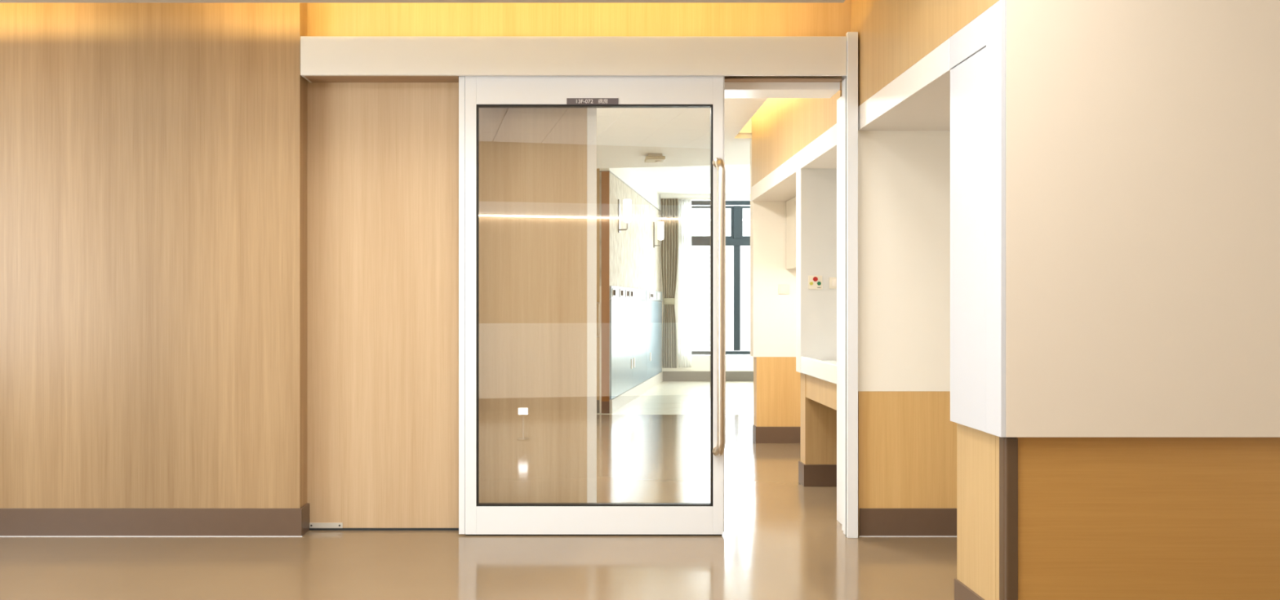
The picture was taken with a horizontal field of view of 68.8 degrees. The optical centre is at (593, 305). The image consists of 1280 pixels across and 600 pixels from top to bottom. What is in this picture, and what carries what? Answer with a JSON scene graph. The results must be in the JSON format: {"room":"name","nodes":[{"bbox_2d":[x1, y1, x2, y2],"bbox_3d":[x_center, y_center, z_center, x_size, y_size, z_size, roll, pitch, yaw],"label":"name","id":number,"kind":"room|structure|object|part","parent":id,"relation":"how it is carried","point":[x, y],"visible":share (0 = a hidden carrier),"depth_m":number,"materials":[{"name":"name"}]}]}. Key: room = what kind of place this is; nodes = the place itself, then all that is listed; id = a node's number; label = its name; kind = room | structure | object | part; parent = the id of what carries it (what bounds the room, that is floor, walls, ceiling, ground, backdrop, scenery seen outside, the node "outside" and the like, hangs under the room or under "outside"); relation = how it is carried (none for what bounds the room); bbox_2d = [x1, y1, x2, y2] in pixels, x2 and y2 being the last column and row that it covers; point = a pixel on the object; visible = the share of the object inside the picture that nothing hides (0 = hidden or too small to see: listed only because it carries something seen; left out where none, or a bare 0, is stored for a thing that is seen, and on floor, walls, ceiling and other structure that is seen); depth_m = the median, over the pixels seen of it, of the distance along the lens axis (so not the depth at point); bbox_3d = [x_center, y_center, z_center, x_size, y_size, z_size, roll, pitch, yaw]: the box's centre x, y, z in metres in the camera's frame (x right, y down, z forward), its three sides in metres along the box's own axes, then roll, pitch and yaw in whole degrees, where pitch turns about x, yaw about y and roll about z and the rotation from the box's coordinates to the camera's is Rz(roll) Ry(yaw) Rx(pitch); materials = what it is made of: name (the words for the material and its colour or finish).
{"room":"hospital interior","nodes":[
{"label":"hospital interior","id":0,"kind":"room"},
{"bbox_2d":[0,2,306,508],"bbox_3d":[-2.938,-0.312,4.518,3.124,2.780,0.285,0,0,0],"label":"wall","id":1,"kind":"structure","parent":0,"point":[153,155],"depth_m":4.37,"materials":[{"name":"brown wood"}]},
{"bbox_2d":[0,502,309,536],"bbox_3d":[-2.932,1.013,4.426,3.136,0.130,0.127,0,0,0],"label":"baseboard","id":2,"kind":"structure","parent":1,"relation":"attached to","point":[13,522],"depth_m":4.36,"materials":[{"name":"brown plastic"}]},
{"bbox_2d":[0,0,844,2],"bbox_3d":[-1.705,-1.512,3.635,5.590,0.380,0.870,0,0,0],"label":"ceiling","id":3,"kind":"structure","parent":0,"point":[1,1],"depth_m":4.05,"materials":[{"name":"paint"}]},
{"bbox_2d":[0,381,956,599],"bbox_3d":[-0.500,1.128,5.500,9.400,0.100,16.200,0,0,0],"label":"floor","id":4,"kind":"structure","parent":0,"point":[783,539],"depth_m":4.03,"materials":[{"name":"plastic"}]},
{"bbox_2d":[0,536,956,537],"bbox_3d":[-1.150,1.077,4.361,6.700,0.003,0.004,0,0,0],"label":"bead","id":5,"kind":"object","parent":4,"relation":"on","point":[0,536],"visible":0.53,"depth_m":4.36,"materials":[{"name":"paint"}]},
{"bbox_2d":[954,422,1279,599],"bbox_3d":[2.328,0.740,3.057,2.140,0.676,0.397,0,0,0],"label":"wall panel","id":6,"kind":"object","parent":4,"relation":"on","point":[1038,518],"visible":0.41,"depth_m":2.87,"materials":[{"name":"brown wood"}]},
{"bbox_3d":[2.328,1.014,3.057,2.140,0.127,0.397,0,0,0],"label":"skirting","id":7,"kind":"part","parent":6,"relation":"part of","materials":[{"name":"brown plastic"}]},
{"bbox_3d":[1.278,0.740,3.099,0.020,0.676,0.312,0,0,0],"label":"panel","id":8,"kind":"part","parent":6,"relation":"part of","materials":[{"name":"brown wood"}]},
{"bbox_3d":[1.278,0.740,2.921,0.020,0.676,0.039,0,0,0],"label":"panel","id":9,"kind":"part","parent":6,"relation":"part of","materials":[{"name":"brown wood"}]},
{"bbox_2d":[306,0,851,528],"bbox_3d":[0.262,-0.312,4.575,3.276,2.780,0.170,0,0,0],"label":"wall","id":10,"kind":"structure","parent":0,"point":[383,157],"depth_m":4.49,"materials":[{"name":"brown wood"}]},
{"bbox_2d":[309,522,342,528],"bbox_3d":[-1.287,1.055,4.487,0.162,0.026,0.006,0,0,0],"label":"plate","id":11,"kind":"object","parent":10,"relation":"attached to","point":[312,525],"visible":1,"depth_m":4.49,"materials":[{"name":"metal"}]},
{"bbox_2d":[309,528,458,530],"bbox_3d":[-0.998,1.073,4.487,0.733,0.010,0.006,0,0,0],"label":"strip","id":12,"kind":"object","parent":10,"relation":"attached to","point":[310,529],"visible":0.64,"depth_m":4.48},
{"bbox_2d":[300,35,846,82],"bbox_3d":[-0.092,-1.165,4.417,2.543,0.181,0.144,0,0,0],"label":"door header","id":13,"kind":"structure","parent":10,"relation":"attached to","point":[323,59],"depth_m":4.34,"materials":[{"name":"grey metal"}]},
{"bbox_2d":[458,75,725,535],"bbox_3d":[-0.008,-0.007,4.349,1.247,2.166,0.136,0,0,0],"label":"door","id":14,"kind":"structure","parent":10,"relation":"in","point":[475,92],"depth_m":4.37,"materials":[{"name":"paint"}]},
{"bbox_3d":[0.006,1.005,4.396,1.110,0.132,0.042,0,0,0],"label":"rail","id":15,"kind":"part","parent":14,"relation":"part of","materials":[{"name":"metal"}]},
{"bbox_3d":[0.006,-1.018,4.396,1.110,0.144,0.042,0,0,0],"label":"rail","id":16,"kind":"part","parent":14,"relation":"part of","materials":[{"name":"metal"}]},
{"bbox_3d":[0.584,0.005,4.329,0.042,1.392,0.098,0,0,-8],"label":"pull handle","id":17,"kind":"part","parent":14,"relation":"part of","materials":[{"name":"metal"}]},
{"bbox_2d":[586,81,839,502],"bbox_3d":[0.578,0.001,4.577,1.215,2.155,0.186,0,0,0],"label":"lining","id":18,"kind":"object","parent":10,"relation":"attached to","point":[732,90],"visible":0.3,"depth_m":4.48,"materials":[{"name":"white paint"}]},
{"bbox_2d":[596,168,599,399],"bbox_3d":[-0.310,-0.252,9.475,0.781,2.660,0.150,0,0,0],"label":"wall","id":19,"kind":"structure","parent":0,"point":[597,169],"depth_m":9.40,"materials":[{"name":"brown wood"}]},
{"bbox_2d":[596,400,599,413],"bbox_3d":[-0.260,1.013,9.395,0.680,0.130,0.010,0,0,0],"label":"baseboard","id":20,"kind":"structure","parent":19,"relation":"attached to","point":[597,401],"depth_m":9.39,"materials":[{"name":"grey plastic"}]},
{"bbox_2d":[601,171,609,413],"bbox_3d":[0.121,-0.137,9.388,0.080,2.430,0.044,0,0,0],"label":"door","id":21,"kind":"structure","parent":19,"relation":"in","point":[605,175],"depth_m":9.37,"materials":[{"name":"brown wood"}]},
{"bbox_3d":[0.121,1.018,9.368,0.080,0.120,0.004,0,0,0],"label":"kick panel","id":22,"kind":"part","parent":21,"relation":"part of","materials":[{"name":"brown wood"}]},
{"bbox_2d":[599,167,661,413],"bbox_3d":[0.515,-0.252,11.374,0.104,2.660,4.070,0,0,11],"label":"wall","id":23,"kind":"structure","parent":0,"point":[634,262],"depth_m":10.81,"materials":[{"name":"paint"}]},
{"bbox_2d":[596,302,599,337],"bbox_3d":[0.051,0.138,9.372,0.018,0.359,0.061,0,0,-18],"label":"bar","id":24,"kind":"object","parent":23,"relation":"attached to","point":[597,302],"visible":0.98,"depth_m":9.35,"materials":[{"name":"metal"}]},
{"bbox_2d":[617,199,631,232],"bbox_3d":[0.334,-0.953,9.874,0.140,0.352,0.090,0,0,11],"label":"wall lamp","id":25,"kind":"object","parent":23,"relation":"attached to","point":[627,203],"visible":1,"depth_m":9.84,"materials":[{"name":"grey metal"}]},
{"bbox_3d":[0.358,-1.003,9.869,0.090,0.252,0.090,0,0,11],"label":"lamp shade","id":26,"kind":"part","parent":25,"relation":"part of","materials":[{"name":"white"}]},
{"bbox_3d":[0.515,-1.353,11.374,0.104,0.012,4.070,0,0,11],"label":"shadow trim","id":27,"kind":"part","parent":23,"relation":"part of","materials":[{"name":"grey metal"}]},
{"bbox_2d":[608,285,662,413],"bbox_3d":[0.577,0.438,11.357,0.033,1.280,4.060,0,0,11],"label":"wall panel","id":28,"kind":"object","parent":23,"relation":"attached to","point":[635,326],"visible":1,"depth_m":10.80,"materials":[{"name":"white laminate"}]},
{"bbox_2d":[612,288,615,297],"bbox_3d":[0.213,-0.137,9.494,0.012,0.090,0.140,0,0,11],"label":"wall socket","id":29,"kind":"object","parent":28,"relation":"attached to","point":[613,289],"visible":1,"depth_m":9.45,"materials":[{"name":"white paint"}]},
{"bbox_3d":[0.307,0.435,10.049,0.020,1.005,1.363,0,0,11],"label":"door","id":30,"kind":"part","parent":28,"relation":"part of","materials":[{"name":"blue laminate"}]},
{"bbox_2d":[619,288,623,297],"bbox_3d":[0.303,-0.137,9.944,0.012,0.090,0.200,0,0,11],"label":"wall socket","id":31,"kind":"object","parent":28,"relation":"attached to","point":[621,291],"visible":1,"depth_m":9.90,"materials":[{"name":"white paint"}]},
{"bbox_2d":[625,289,629,297],"bbox_3d":[0.380,-0.137,10.326,0.012,0.090,0.200,0,0,11],"label":"wall socket","id":32,"kind":"object","parent":28,"relation":"attached to","point":[627,291],"visible":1,"depth_m":10.27,"materials":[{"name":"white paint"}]},
{"bbox_3d":[0.414,-0.138,10.580,0.020,0.129,2.453,0,0,11],"label":"service panel","id":33,"kind":"part","parent":28,"relation":"part of","materials":[{"name":"white plastic"}]},
{"bbox_2d":[629,289,633,297],"bbox_3d":[0.435,-0.137,10.599,0.012,0.090,0.200,0,0,11],"label":"wall socket","id":34,"kind":"object","parent":28,"relation":"attached to","point":[631,291],"visible":1,"depth_m":10.54,"materials":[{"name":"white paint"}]},
{"bbox_3d":[0.551,0.435,11.259,0.020,1.005,1.094,0,0,11],"label":"door","id":35,"kind":"part","parent":28,"relation":"part of","materials":[{"name":"blue laminate"}]},
{"bbox_2d":[649,292,653,298],"bbox_3d":[0.759,-0.137,12.189,0.011,0.078,0.311,0,0,11],"label":"wall socket","id":36,"kind":"object","parent":28,"relation":"attached to","point":[651,294],"visible":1,"depth_m":12.19,"materials":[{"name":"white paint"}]},
{"bbox_3d":[0.817,-0.138,12.570,0.024,0.129,1.587,0,0,11],"label":"service panel","id":37,"kind":"part","parent":28,"relation":"part of","materials":[{"name":"white plastic"}]},
{"bbox_3d":[0.816,0.435,12.573,0.020,1.005,1.575,0,0,11],"label":"door","id":38,"kind":"part","parent":28,"relation":"part of","materials":[{"name":"blue laminate"}]},
{"bbox_2d":[653,221,663,248],"bbox_3d":[0.885,-0.963,12.613,0.140,0.352,0.090,0,0,11],"label":"wall lamp","id":39,"kind":"object","parent":23,"relation":"attached to","point":[660,224],"visible":1,"depth_m":12.58,"materials":[{"name":"grey metal"}]},
{"bbox_3d":[0.910,-1.013,12.608,0.090,0.252,0.090,0,0,11],"label":"lamp shade","id":40,"kind":"part","parent":39,"relation":"part of","materials":[{"name":"white"}]},
{"bbox_2d":[660,197,750,198],"bbox_3d":[2.425,-1.526,13.200,2.950,0.012,0.020,0,0,0],"label":"track","id":41,"kind":"object","parent":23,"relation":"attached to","point":[660,197],"visible":0.36,"depth_m":13.19,"materials":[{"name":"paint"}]},
{"bbox_2d":[661,198,678,368],"bbox_3d":[1.081,-0.321,13.200,0.247,2.395,0.080,0,0,0],"label":"curtain","id":42,"kind":"object","parent":41,"relation":"hanging from","point":[669,206],"visible":0.98,"depth_m":13.19,"materials":[{"name":"fabric"}]},
{"bbox_2d":[678,199,691,367],"bbox_3d":[1.305,-0.321,13.299,0.189,2.395,0.034,0,0,0],"label":"sheer curtain","id":43,"kind":"object","parent":41,"relation":"hanging from","point":[684,205],"visible":1,"depth_m":13.29,"materials":[{"name":"white fabric"}]},
{"bbox_2d":[596,97,767,168],"bbox_3d":[1.700,-1.342,6.870,4.600,0.040,4.420,0,0,0],"label":"ceiling","id":44,"kind":"structure","parent":0,"point":[624,135],"depth_m":7.25,"materials":[{"name":"paint"}]},
{"bbox_2d":[644,154,665,162],"bbox_3d":[0.539,-1.292,8.180,0.170,0.060,0.200,0,0,0],"label":"smoke detector","id":45,"kind":"object","parent":44,"relation":"attached to","point":[650,157],"visible":1,"depth_m":8.10,"materials":[{"name":"beige plastic"}]},
{"bbox_2d":[738,117,751,133],"bbox_3d":[1.165,-1.472,6.010,0.170,0.220,2.700,0,0,0],"label":"lip","id":46,"kind":"structure","parent":44,"relation":"attached to","point":[747,128],"depth_m":7.34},
{"bbox_2d":[630,164,750,195],"bbox_3d":[1.700,-1.622,9.130,4.600,0.080,8.940,0,0,0],"label":"ceiling","id":47,"kind":"structure","parent":0,"point":[691,180],"depth_m":11.64,"materials":[{"name":"paint"}]},
{"bbox_2d":[660,194,750,197],"bbox_3d":[2.425,-1.557,13.200,2.950,0.050,0.016,0,0,0],"label":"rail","id":48,"kind":"structure","parent":47,"relation":"attached to","point":[661,195],"depth_m":13.19,"materials":[{"name":"metal"}]},
{"bbox_2d":[660,198,753,372],"bbox_3d":[2.400,-0.252,13.460,3.200,2.660,0.200,0,0,0],"label":"wall","id":49,"kind":"structure","parent":0,"point":[699,362],"depth_m":13.36,"materials":[{"name":"white paint"}]},
{"bbox_2d":[662,371,753,381],"bbox_3d":[2.497,1.007,13.354,3.006,0.143,0.012,0,0,0],"label":"baseboard","id":50,"kind":"structure","parent":49,"relation":"attached to","point":[667,375],"depth_m":13.35,"materials":[{"name":"grey plastic"}]},
{"bbox_2d":[691,200,750,355],"bbox_3d":[2.415,-0.407,13.410,2.370,2.213,0.080,0,0,0],"label":"window","id":51,"kind":"structure","parent":49,"relation":"in","point":[736,239],"depth_m":13.39,"materials":[{"name":"metal"}]},
{"bbox_3d":[1.646,-1.202,13.418,0.730,0.467,0.035,0,0,0],"label":"sash","id":52,"kind":"part","parent":51,"relation":"part of","materials":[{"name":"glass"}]},
{"bbox_3d":[1.646,-0.110,13.419,0.730,1.502,0.006,0,0,0],"label":"pane","id":53,"kind":"part","parent":51,"relation":"part of","materials":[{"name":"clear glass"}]},
{"bbox_3d":[2.415,0.673,13.420,2.370,0.053,0.060,0,0,0],"label":"frame","id":54,"kind":"part","parent":51,"relation":"part of","materials":[{"name":"metal"}]},
{"bbox_3d":[2.415,-1.480,13.420,2.370,0.067,0.060,0,0,0],"label":"frame","id":55,"kind":"part","parent":51,"relation":"part of","materials":[{"name":"metal"}]},
{"bbox_3d":[2.529,-1.202,13.418,0.841,0.467,0.035,0,0,0],"label":"sash","id":56,"kind":"part","parent":51,"relation":"part of","materials":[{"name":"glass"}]},
{"bbox_2d":[750,139,800,443],"bbox_3d":[2.627,-0.252,7.396,2.745,2.660,0.148,0,0,0],"label":"wall","id":57,"kind":"structure","parent":0,"point":[776,380],"depth_m":7.33,"materials":[{"name":"white paint"}]},
{"bbox_3d":[2.627,-0.591,7.400,2.745,1.982,0.140,0,0,0],"label":"panel","id":58,"kind":"part","parent":57,"relation":"part of","materials":[{"name":"white paint"}]},
{"bbox_3d":[1.587,1.013,7.396,0.626,0.130,0.148,0,0,0],"label":"skirting","id":59,"kind":"part","parent":57,"relation":"part of","materials":[{"name":"brown plastic"}]},
{"bbox_3d":[2.641,0.739,7.401,2.718,0.678,0.138,0,0,0],"label":"panel","id":60,"kind":"part","parent":57,"relation":"part of","materials":[{"name":"brown wood"}]},
{"bbox_2d":[778,284,789,293],"bbox_3d":[1.496,-0.132,7.324,0.086,0.076,0.013,0,0,0],"label":"light switch","id":61,"kind":"object","parent":57,"relation":"attached to","point":[783,288],"visible":1,"depth_m":7.32,"materials":[{"name":"beige plastic"}]},
{"bbox_2d":[751,90,841,186],"bbox_3d":[1.292,-1.258,6.015,0.096,0.648,2.630,0,0,0],"label":"wall","id":62,"kind":"structure","parent":0,"point":[781,127],"depth_m":6.06,"materials":[{"name":"brown wood"}]},
{"bbox_2d":[836,31,857,537],"bbox_3d":[1.213,-0.098,4.517,0.053,2.352,0.367,0,0,3],"label":"door frame","id":63,"kind":"structure","parent":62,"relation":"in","point":[847,104],"depth_m":4.35,"materials":[{"name":"paint"}]},
{"bbox_2d":[795,168,836,486],"bbox_3d":[1.570,0.128,5.645,0.660,1.900,0.150,0,0,0],"label":"wall","id":64,"kind":"structure","parent":0,"point":[815,188],"depth_m":5.58,"materials":[{"name":"white paint"}]},
{"bbox_2d":[808,275,822,288],"bbox_3d":[1.325,-0.141,5.572,0.084,0.082,0.015,0,0,0],"label":"panel","id":65,"kind":"object","parent":64,"relation":"attached to","point":[814,282],"visible":1,"depth_m":5.57,"materials":[{"name":"beige plastic"}]},
{"bbox_3d":[1.570,-0.211,5.645,0.660,1.222,0.130,0,0,0],"label":"panel","id":66,"kind":"part","parent":64,"relation":"part of","materials":[{"name":"white paint"}]},
{"bbox_3d":[1.579,1.013,5.645,0.643,0.130,0.150,0,0,0],"label":"skirting","id":67,"kind":"part","parent":64,"relation":"part of","materials":[{"name":"brown plastic"}]},
{"bbox_3d":[1.583,0.739,5.645,0.633,0.678,0.130,0,0,0],"label":"panel","id":68,"kind":"part","parent":64,"relation":"part of","materials":[{"name":"brown wood"}]},
{"bbox_2d":[829,277,836,288],"bbox_3d":[1.450,-0.138,5.574,0.082,0.068,0.013,0,0,0],"label":"light switch","id":69,"kind":"object","parent":64,"relation":"attached to","point":[833,281],"visible":0.63,"depth_m":5.57,"materials":[{"name":"beige plastic"}]},
{"bbox_2d":[857,130,956,535],"bbox_3d":[1.770,0.128,4.518,1.060,1.900,0.285,0,0,0],"label":"wall","id":70,"kind":"structure","parent":0,"point":[904,176],"depth_m":4.37,"materials":[{"name":"white paint"}]},
{"bbox_2d":[859,508,956,536],"bbox_3d":[1.723,1.013,4.369,0.954,0.130,0.012,0,0,0],"label":"baseboard","id":71,"kind":"structure","parent":70,"relation":"attached to","point":[873,522],"depth_m":4.36,"materials":[{"name":"brown plastic"}]},
{"bbox_2d":[851,0,999,106],"bbox_3d":[2.320,-1.318,3.675,2.160,0.768,1.630,0,0,0],"label":"wall","id":72,"kind":"structure","parent":0,"point":[894,36],"depth_m":3.80,"materials":[{"name":"brown wood"}]},
{"bbox_2d":[857,38,951,130],"bbox_3d":[1.770,-0.878,3.815,1.060,0.112,1.120,0,0,0],"label":"soffit","id":73,"kind":"structure","parent":72,"relation":"attached to","point":[918,99],"depth_m":3.86,"materials":[{"name":"white paint"}]},
{"bbox_2d":[949,0,1279,437],"bbox_3d":[2.319,-0.267,3.045,2.158,1.334,0.410,0,0,0],"label":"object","id":74,"kind":"structure","parent":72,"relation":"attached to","point":[1115,164],"depth_m":2.84,"materials":[{"name":"beige paint"}]},
{"bbox_3d":[1.248,-0.210,3.100,0.014,1.220,0.298,0,0,0],"label":"door","id":75,"kind":"part","parent":74,"relation":"part of","materials":[{"name":"white paint"}]},
{"bbox_3d":[1.248,-0.267,3.045,0.016,1.334,0.410,0,0,0],"label":"frame","id":76,"kind":"part","parent":74,"relation":"part of","materials":[{"name":"white paint"}]},
{"bbox_3d":[1.950,0.072,5.995,0.100,2.012,2.670,0,0,0],"label":"wall","id":77,"kind":"structure","parent":0,"visible":0},
{"bbox_2d":[751,123,836,201],"bbox_3d":[1.570,-0.877,6.015,0.660,0.110,2.630,0,0,0],"label":"soffit","id":78,"kind":"structure","parent":77,"relation":"attached to","point":[780,185],"depth_m":5.82,"materials":[{"name":"white paint"}]},
{"bbox_2d":[786,196,795,269],"bbox_3d":[1.706,-0.554,6.538,0.385,0.532,1.576,0,0,0],"label":"upper cabinet","id":79,"kind":"object","parent":78,"relation":"hanging from","point":[790,204],"visible":0.21,"depth_m":7.13,"materials":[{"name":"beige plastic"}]},
{"bbox_2d":[800,356,836,410],"bbox_3d":[1.569,0.336,5.139,0.659,0.419,0.879,0,0,0],"label":"countertop","id":80,"kind":"structure","parent":77,"relation":"attached to","point":[820,375],"depth_m":5.17,"materials":[{"name":"white ceramic"}]}
]}

